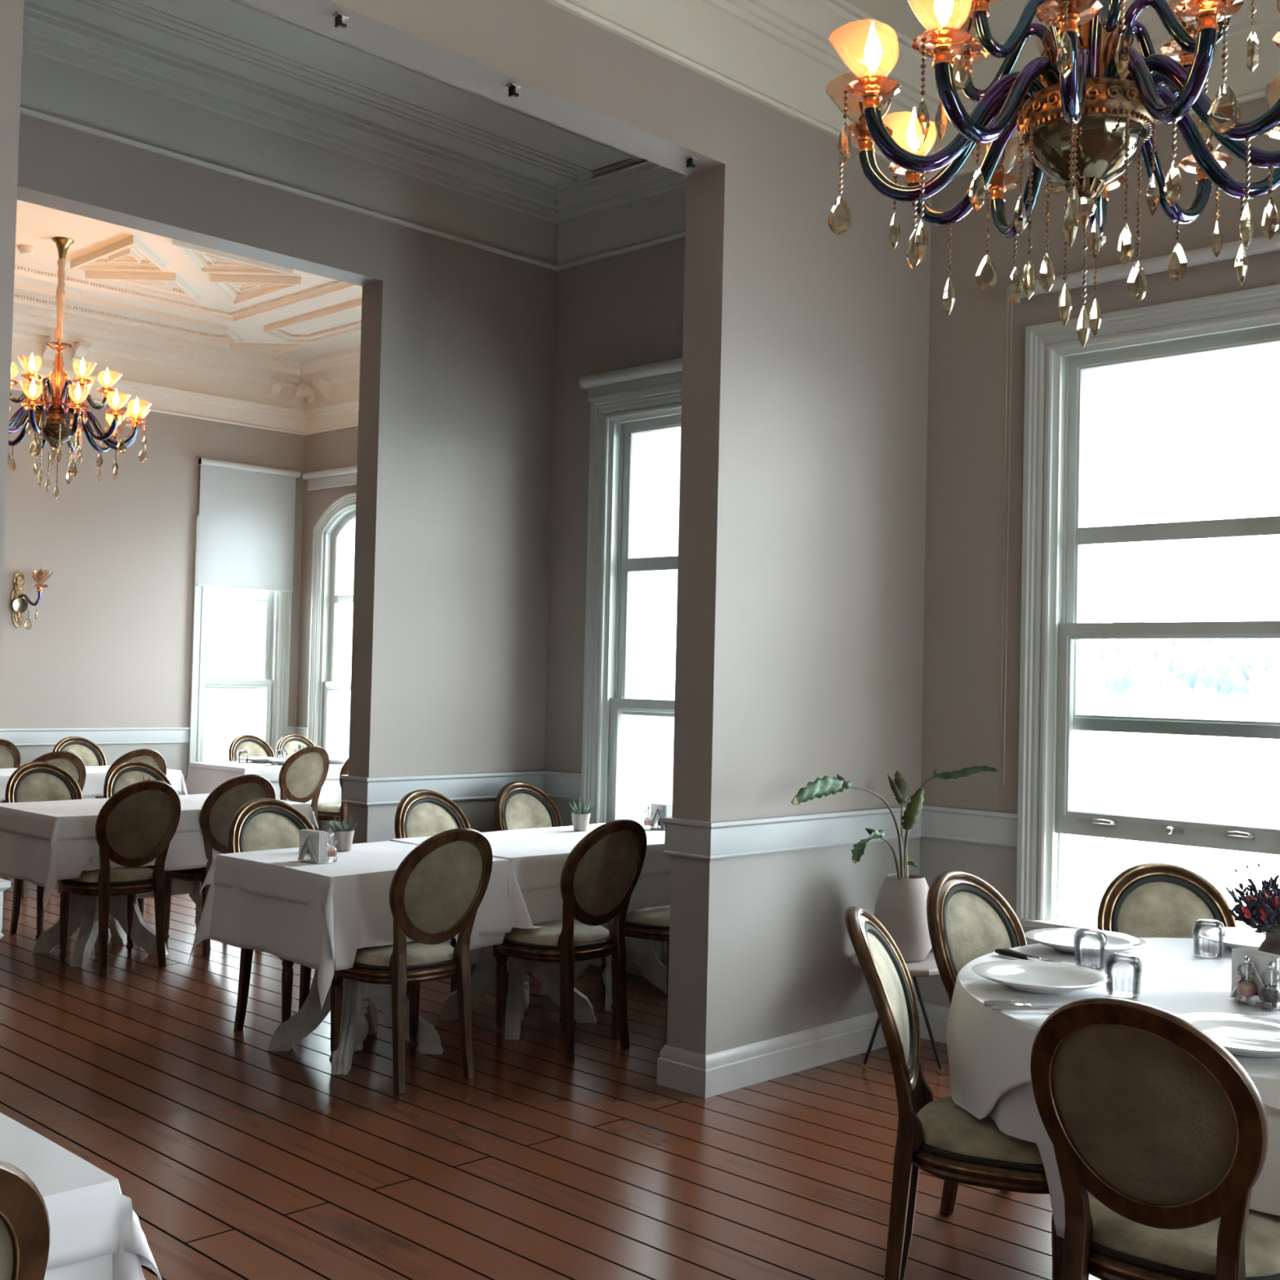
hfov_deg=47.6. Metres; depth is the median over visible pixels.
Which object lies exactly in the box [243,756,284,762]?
dinner plate
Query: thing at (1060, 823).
window
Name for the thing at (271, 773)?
tablecloth
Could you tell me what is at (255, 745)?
dining chair
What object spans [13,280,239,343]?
trim
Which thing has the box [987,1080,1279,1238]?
tablecloth
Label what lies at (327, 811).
dining chair
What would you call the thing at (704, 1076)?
baseboard
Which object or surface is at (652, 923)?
dining chair
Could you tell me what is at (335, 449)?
wall
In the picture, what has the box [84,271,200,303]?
trim
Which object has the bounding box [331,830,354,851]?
pot
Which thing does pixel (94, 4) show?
trim
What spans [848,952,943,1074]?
plant stand
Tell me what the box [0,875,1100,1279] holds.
floor
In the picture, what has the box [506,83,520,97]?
curtain bracket
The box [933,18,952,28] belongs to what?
socket
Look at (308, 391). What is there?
trim
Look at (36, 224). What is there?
ceiling
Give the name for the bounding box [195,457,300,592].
roller blind
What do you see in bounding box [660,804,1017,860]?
trim
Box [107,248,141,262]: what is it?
trim
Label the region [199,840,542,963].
tablecloth
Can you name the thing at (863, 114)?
socket
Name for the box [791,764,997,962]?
potted plant
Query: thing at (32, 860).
tablecloth
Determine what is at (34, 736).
trim
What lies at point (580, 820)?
pot
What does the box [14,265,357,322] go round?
trim
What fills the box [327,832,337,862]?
salt mill
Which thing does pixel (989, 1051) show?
tablecloth
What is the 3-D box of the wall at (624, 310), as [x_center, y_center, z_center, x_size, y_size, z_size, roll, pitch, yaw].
[3.353,-0.601,4.519,10.506,4.600,0.420,0,-2,44]
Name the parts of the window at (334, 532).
sash, glass pane, sash, glass pane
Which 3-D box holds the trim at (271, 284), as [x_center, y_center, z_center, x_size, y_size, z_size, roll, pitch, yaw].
[-2.899,-2.567,10.470,0.920,0.065,0.460,0,-2,44]
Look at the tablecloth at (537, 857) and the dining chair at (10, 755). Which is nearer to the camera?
the tablecloth at (537, 857)
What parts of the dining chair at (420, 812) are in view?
leg, frame, leg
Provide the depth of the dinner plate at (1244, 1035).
3.10 m
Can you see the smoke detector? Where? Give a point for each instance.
(24, 250)
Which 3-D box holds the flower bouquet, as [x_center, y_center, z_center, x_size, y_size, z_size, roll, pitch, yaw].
[1.606,0.644,3.578,0.281,0.204,0.300,0,-2,29]
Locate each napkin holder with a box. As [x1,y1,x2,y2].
[297,829,328,863]
[649,803,672,830]
[1230,946,1279,1008]
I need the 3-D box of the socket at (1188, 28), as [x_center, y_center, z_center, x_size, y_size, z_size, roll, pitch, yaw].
[1.291,-1.409,3.416,0.038,0.059,0.038,2,-2,-24]
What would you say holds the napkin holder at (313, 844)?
on the tablecloth at (362, 875)
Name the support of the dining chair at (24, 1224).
on the floor
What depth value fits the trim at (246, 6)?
6.32 m
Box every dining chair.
[0,738,20,803]
[0,1159,49,1279]
[4,761,82,939]
[21,751,85,897]
[52,736,106,799]
[57,780,181,975]
[103,760,197,929]
[104,748,166,781]
[164,773,275,955]
[227,798,315,1030]
[228,734,274,761]
[275,733,315,758]
[278,746,328,830]
[317,758,348,827]
[328,827,492,1094]
[394,789,470,997]
[493,818,646,1062]
[494,781,606,973]
[609,904,670,1017]
[844,906,1063,1279]
[926,870,1026,1214]
[1030,997,1279,1279]
[1097,862,1237,938]
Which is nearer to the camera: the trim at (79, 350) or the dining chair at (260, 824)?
the dining chair at (260, 824)
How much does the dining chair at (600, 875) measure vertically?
0.947 m
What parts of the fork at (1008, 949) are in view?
handle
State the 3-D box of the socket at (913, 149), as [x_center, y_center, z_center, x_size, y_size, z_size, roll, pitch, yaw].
[0.695,-1.216,3.681,0.038,0.059,0.038,3,-2,-39]
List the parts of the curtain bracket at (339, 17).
arm, plate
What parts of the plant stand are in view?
leg, leg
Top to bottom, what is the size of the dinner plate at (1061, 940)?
0.034 m
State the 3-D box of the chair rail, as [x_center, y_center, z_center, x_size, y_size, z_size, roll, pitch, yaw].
[-0.157,0.559,-0.725,8.222,0.136,4.101,0,-2,44]
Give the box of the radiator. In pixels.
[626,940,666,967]
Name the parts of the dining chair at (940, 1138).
frame, leg, leg, seat, seat rail, leg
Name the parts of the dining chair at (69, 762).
leg, frame, panel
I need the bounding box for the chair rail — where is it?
[0,878,10,938]
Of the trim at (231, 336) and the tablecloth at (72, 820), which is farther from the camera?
the trim at (231, 336)
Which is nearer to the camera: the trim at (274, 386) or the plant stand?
the plant stand
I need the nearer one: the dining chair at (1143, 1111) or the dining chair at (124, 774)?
the dining chair at (1143, 1111)
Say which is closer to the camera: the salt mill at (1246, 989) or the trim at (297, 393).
the salt mill at (1246, 989)
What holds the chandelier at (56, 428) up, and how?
hanging from the ceiling at (36, 224)
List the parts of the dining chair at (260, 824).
leg, frame, leg, leg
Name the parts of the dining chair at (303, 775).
leg, frame, panel, leg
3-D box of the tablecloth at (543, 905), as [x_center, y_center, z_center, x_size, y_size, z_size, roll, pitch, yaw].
[-0.322,1.053,6.650,0.876,0.277,1.455,0,-2,44]
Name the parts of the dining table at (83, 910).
turned leg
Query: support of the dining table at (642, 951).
on the floor
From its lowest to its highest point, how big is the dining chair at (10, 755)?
0.947 m
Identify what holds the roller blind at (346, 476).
attached to the wall at (335, 449)
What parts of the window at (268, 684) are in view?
sash, sash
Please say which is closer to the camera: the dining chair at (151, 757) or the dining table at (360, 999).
the dining table at (360, 999)
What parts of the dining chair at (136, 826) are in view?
leg, leg, seat rail, seat, leg, frame, panel, leg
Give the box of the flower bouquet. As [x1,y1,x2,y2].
[1225,862,1279,937]
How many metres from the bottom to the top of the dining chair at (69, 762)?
0.947 m
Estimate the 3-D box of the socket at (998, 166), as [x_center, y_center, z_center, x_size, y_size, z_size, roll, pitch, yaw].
[0.933,-1.208,3.787,0.038,0.059,0.038,2,-2,-9]
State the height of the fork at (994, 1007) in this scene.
0.016 m
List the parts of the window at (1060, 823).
sill, lift handle, sash, sash, lift handle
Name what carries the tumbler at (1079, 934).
on the tablecloth at (989, 1051)
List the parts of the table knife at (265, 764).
handle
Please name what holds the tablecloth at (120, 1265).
on the dining table
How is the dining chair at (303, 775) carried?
on the floor
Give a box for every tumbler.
[237,750,248,763]
[277,749,288,758]
[1073,927,1107,968]
[1104,952,1142,998]
[1191,918,1225,957]
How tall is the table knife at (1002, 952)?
0.017 m
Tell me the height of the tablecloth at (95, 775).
0.250 m
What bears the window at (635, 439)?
in the wall at (624, 310)
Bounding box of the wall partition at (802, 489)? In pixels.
[0,0,931,1054]
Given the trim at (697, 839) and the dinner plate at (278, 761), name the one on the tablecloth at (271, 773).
the dinner plate at (278, 761)
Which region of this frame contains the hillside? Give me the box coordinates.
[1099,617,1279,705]
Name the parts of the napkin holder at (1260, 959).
triangle plate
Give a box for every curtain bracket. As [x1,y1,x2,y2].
[333,12,349,28]
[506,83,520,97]
[684,155,697,168]
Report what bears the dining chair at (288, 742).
on the floor
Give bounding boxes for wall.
[0,389,305,798]
[17,112,556,844]
[296,426,358,727]
[544,97,1279,1008]
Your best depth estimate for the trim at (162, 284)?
10.52 m
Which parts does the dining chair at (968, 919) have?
leg, frame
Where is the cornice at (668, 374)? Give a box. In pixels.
[578,357,682,401]
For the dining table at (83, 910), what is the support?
on the floor
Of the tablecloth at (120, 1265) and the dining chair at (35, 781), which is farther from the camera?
the dining chair at (35, 781)
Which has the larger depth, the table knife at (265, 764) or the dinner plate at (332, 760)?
the dinner plate at (332, 760)
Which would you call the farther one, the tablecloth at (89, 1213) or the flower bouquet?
the flower bouquet
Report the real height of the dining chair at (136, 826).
0.947 m
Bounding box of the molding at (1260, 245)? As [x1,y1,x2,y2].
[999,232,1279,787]
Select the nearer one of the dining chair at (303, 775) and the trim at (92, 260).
the trim at (92, 260)
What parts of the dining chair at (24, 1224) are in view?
panel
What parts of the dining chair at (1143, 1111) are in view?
leg, seat rail, panel, seat, leg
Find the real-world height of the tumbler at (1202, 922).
0.100 m
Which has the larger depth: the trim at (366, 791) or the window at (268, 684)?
the window at (268, 684)
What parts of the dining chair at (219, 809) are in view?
leg, seat rail, leg, frame, panel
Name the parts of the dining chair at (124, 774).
frame, leg, seat rail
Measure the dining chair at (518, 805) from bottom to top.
0.947 m
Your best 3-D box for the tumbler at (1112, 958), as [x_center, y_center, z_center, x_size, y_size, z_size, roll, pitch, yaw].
[1.167,0.808,3.506,0.087,0.100,0.087,0,-2,44]
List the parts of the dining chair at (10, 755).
panel, frame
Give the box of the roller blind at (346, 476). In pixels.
[302,465,356,491]
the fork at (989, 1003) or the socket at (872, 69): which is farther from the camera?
the fork at (989, 1003)
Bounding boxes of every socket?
[858,113,864,122]
[864,66,880,75]
[907,146,921,155]
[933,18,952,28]
[994,164,1004,173]
[1184,26,1195,33]
[1206,142,1213,151]
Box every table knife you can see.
[263,763,283,765]
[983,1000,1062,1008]
[995,948,1035,960]
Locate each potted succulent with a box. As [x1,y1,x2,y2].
[292,743,304,751]
[326,815,357,851]
[568,795,595,831]
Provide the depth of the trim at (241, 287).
10.52 m
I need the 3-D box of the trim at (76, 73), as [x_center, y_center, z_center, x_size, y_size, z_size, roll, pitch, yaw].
[-2.447,-2.377,4.377,2.246,0.390,8.020,0,-2,44]
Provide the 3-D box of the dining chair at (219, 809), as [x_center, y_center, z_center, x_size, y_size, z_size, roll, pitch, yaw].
[-2.277,1.184,7.858,0.600,0.947,0.483,0,-2,44]
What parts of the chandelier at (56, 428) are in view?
lamp shade, arm, arm, arm, arm, arm, bead chain, lamp shade, lamp shade, flame bulb, flame bulb, lamp shade, arm, bead chain, arm, arm, arm, bead chain, lamp shade, bead chain, rod, crown dish, bead chain, bead chain, arm, bead chain, arm, arm, bead chain, flame bulb, lamp shade, flame bulb, lamp shade, lamp shade, arm, arm, arm, flame bulb, lamp shade, arm, arm, flame bulb, lamp shade, lamp shade, bead chain, flame bulb, lamp shade, lamp shade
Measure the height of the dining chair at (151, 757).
0.947 m
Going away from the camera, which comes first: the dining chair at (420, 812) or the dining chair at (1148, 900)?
the dining chair at (1148, 900)
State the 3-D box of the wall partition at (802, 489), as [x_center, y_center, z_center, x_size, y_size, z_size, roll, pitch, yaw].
[-1.619,-0.745,3.489,0.192,4.600,8.000,0,-2,44]
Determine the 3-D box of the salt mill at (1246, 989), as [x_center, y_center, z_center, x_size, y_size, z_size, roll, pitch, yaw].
[1.440,0.807,3.442,0.046,0.112,0.046,0,-2,44]
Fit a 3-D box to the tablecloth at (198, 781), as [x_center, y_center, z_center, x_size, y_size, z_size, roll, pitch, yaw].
[-2.751,1.207,11.663,0.942,0.436,1.591,0,-2,44]
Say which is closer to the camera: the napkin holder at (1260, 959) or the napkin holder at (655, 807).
the napkin holder at (1260, 959)
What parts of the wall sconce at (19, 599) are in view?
plate, lamp shade, arm, lamp shade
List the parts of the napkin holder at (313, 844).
triangle plate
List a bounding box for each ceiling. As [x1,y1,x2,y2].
[13,200,362,361]
[24,0,1132,186]
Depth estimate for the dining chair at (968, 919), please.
4.26 m
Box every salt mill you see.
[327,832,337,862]
[643,806,653,829]
[1236,956,1257,1005]
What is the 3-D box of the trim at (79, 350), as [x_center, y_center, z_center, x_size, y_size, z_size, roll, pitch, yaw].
[-4.577,-2.341,11.870,0.180,0.160,0.090,0,-2,44]
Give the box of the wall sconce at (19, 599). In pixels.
[10,568,52,629]
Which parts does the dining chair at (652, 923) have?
leg, seat rail, seat, leg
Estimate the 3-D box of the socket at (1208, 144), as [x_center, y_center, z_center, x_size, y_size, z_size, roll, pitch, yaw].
[1.405,-1.202,3.607,0.038,0.059,0.038,3,-2,-39]
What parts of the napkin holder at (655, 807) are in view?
triangle plate, holder frame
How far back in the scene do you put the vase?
3.55 m
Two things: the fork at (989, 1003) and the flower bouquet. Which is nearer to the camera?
the fork at (989, 1003)
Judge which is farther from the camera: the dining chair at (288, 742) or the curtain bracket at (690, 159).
the dining chair at (288, 742)
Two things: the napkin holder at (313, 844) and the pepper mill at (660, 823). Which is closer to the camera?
the napkin holder at (313, 844)
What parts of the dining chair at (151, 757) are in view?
panel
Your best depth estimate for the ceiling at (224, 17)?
6.32 m
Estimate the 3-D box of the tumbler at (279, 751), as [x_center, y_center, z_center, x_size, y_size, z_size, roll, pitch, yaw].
[-2.900,0.936,11.778,0.087,0.100,0.087,0,-2,44]
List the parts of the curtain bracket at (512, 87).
arm, plate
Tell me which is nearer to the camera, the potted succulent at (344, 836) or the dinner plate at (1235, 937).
the dinner plate at (1235, 937)
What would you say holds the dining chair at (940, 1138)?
on the floor
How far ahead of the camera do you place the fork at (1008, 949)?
3.95 m
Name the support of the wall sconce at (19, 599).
attached to the wall at (108, 645)
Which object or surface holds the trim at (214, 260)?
attached to the ceiling at (36, 224)
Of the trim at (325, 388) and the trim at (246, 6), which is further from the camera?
the trim at (325, 388)
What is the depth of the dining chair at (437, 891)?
5.30 m
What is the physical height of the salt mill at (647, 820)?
0.112 m
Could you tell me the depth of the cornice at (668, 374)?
7.48 m
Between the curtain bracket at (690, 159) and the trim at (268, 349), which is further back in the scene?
the trim at (268, 349)
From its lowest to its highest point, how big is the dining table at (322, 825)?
0.752 m
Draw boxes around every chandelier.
[7,236,151,498]
[826,0,1279,347]
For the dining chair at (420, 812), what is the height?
0.947 m
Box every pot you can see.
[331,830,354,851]
[571,812,591,831]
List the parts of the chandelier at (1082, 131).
bead chain, bead chain, lamp shade, flame bulb, lamp shade, flame bulb, bead chain, flame bulb, lamp shade, bead chain, bead chain, bead chain, lamp shade, flame bulb, arm, bead chain, arm, bead chain, lamp shade, arm, flame bulb, bead chain, bead chain, lamp shade, arm, flame bulb, arm, bead chain, arm, arm, bead chain, bead chain, lamp shade, bead chain, bead chain, bead chain, bead chain, bead chain, arm, arm, bead chain, rod, lamp shade, bead chain, bead chain, arm, arm, bead chain, bead chain, bead chain, arm, bead chain, arm, arm, bead chain, arm, bead chain, lamp shade, flame bulb, arm, flame bulb, bead chain, lamp shade, arm, bead chain, arm, bead chain, bead chain, bead chain, bead chain, bead chain, lamp shade, lamp shade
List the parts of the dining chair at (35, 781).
leg, leg, frame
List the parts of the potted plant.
stem, stem, stem, pot, stem, stem, stem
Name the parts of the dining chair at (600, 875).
leg, seat rail, seat, leg, leg, frame, panel, leg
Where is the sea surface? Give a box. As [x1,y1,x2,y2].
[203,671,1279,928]
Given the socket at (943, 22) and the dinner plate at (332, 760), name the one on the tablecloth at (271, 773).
the dinner plate at (332, 760)
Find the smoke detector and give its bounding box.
[17,244,35,256]
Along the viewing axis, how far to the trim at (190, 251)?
9.90 m
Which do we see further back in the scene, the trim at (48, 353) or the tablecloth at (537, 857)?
the trim at (48, 353)
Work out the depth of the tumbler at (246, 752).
11.52 m
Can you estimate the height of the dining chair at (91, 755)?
0.947 m
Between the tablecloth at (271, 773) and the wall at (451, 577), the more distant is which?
the tablecloth at (271, 773)
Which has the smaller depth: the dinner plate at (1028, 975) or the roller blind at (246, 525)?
the dinner plate at (1028, 975)
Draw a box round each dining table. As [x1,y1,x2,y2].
[31,879,202,966]
[95,795,103,798]
[266,968,443,1074]
[318,819,339,845]
[437,917,666,1039]
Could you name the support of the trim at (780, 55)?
attached to the wall partition at (802, 489)
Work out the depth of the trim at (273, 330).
11.73 m
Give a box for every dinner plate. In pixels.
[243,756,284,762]
[268,758,287,764]
[328,757,348,763]
[971,960,1110,993]
[1024,928,1146,955]
[1177,1013,1279,1057]
[1199,927,1265,950]
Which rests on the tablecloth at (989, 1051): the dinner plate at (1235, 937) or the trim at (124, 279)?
the dinner plate at (1235, 937)
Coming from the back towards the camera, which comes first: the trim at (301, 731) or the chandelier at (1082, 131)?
the trim at (301, 731)
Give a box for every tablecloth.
[0,765,186,800]
[0,793,318,849]
[0,824,314,911]
[0,1112,161,1279]
[44,1235,145,1279]
[182,763,341,804]
[187,760,343,782]
[188,876,505,1008]
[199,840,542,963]
[389,822,671,900]
[520,872,671,924]
[946,937,1279,1119]
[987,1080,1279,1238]
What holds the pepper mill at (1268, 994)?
on the tablecloth at (989, 1051)
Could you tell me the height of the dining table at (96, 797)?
0.752 m
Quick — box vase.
[1257,928,1279,955]
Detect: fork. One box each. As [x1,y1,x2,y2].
[991,1004,1059,1011]
[1002,947,1063,962]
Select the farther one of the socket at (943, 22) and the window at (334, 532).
the window at (334, 532)
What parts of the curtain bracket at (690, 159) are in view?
plate, arm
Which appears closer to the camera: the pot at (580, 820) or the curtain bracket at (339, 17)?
the curtain bracket at (339, 17)
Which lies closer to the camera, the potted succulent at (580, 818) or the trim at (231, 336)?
the potted succulent at (580, 818)
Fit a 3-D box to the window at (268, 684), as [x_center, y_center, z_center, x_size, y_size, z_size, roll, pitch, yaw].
[-3.723,-0.009,13.157,0.500,2.628,0.990,0,-2,44]
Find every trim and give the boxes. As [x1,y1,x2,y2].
[0,727,190,746]
[10,305,360,435]
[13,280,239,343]
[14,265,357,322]
[20,0,686,271]
[42,336,62,359]
[70,235,165,271]
[71,0,645,182]
[71,342,90,364]
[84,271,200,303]
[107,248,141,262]
[133,280,173,290]
[172,238,293,274]
[204,253,244,265]
[209,274,301,305]
[225,0,644,162]
[230,342,300,357]
[231,283,262,292]
[263,298,361,342]
[267,378,285,399]
[287,726,307,737]
[292,384,303,404]
[295,382,314,404]
[312,378,332,399]
[339,770,581,805]
[543,0,1279,181]
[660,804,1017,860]
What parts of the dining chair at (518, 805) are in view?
frame, leg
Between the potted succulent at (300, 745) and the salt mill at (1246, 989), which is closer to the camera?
the salt mill at (1246, 989)
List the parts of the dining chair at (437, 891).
leg, seat rail, leg, seat, leg, frame, panel, leg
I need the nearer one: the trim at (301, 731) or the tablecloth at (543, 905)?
the tablecloth at (543, 905)
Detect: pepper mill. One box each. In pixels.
[657,806,665,830]
[1260,961,1279,1012]
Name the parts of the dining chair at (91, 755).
frame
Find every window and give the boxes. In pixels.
[186,512,292,777]
[306,493,355,757]
[581,386,681,825]
[1015,283,1279,945]
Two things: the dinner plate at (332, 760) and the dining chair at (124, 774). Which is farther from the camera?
the dinner plate at (332, 760)
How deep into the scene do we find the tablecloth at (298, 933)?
5.45 m
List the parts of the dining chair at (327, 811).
seat rail, seat, leg, frame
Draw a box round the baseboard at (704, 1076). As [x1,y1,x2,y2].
[444,939,950,1097]
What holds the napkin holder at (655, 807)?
on the tablecloth at (537, 857)
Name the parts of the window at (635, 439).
sash, glass pane, sash, glass pane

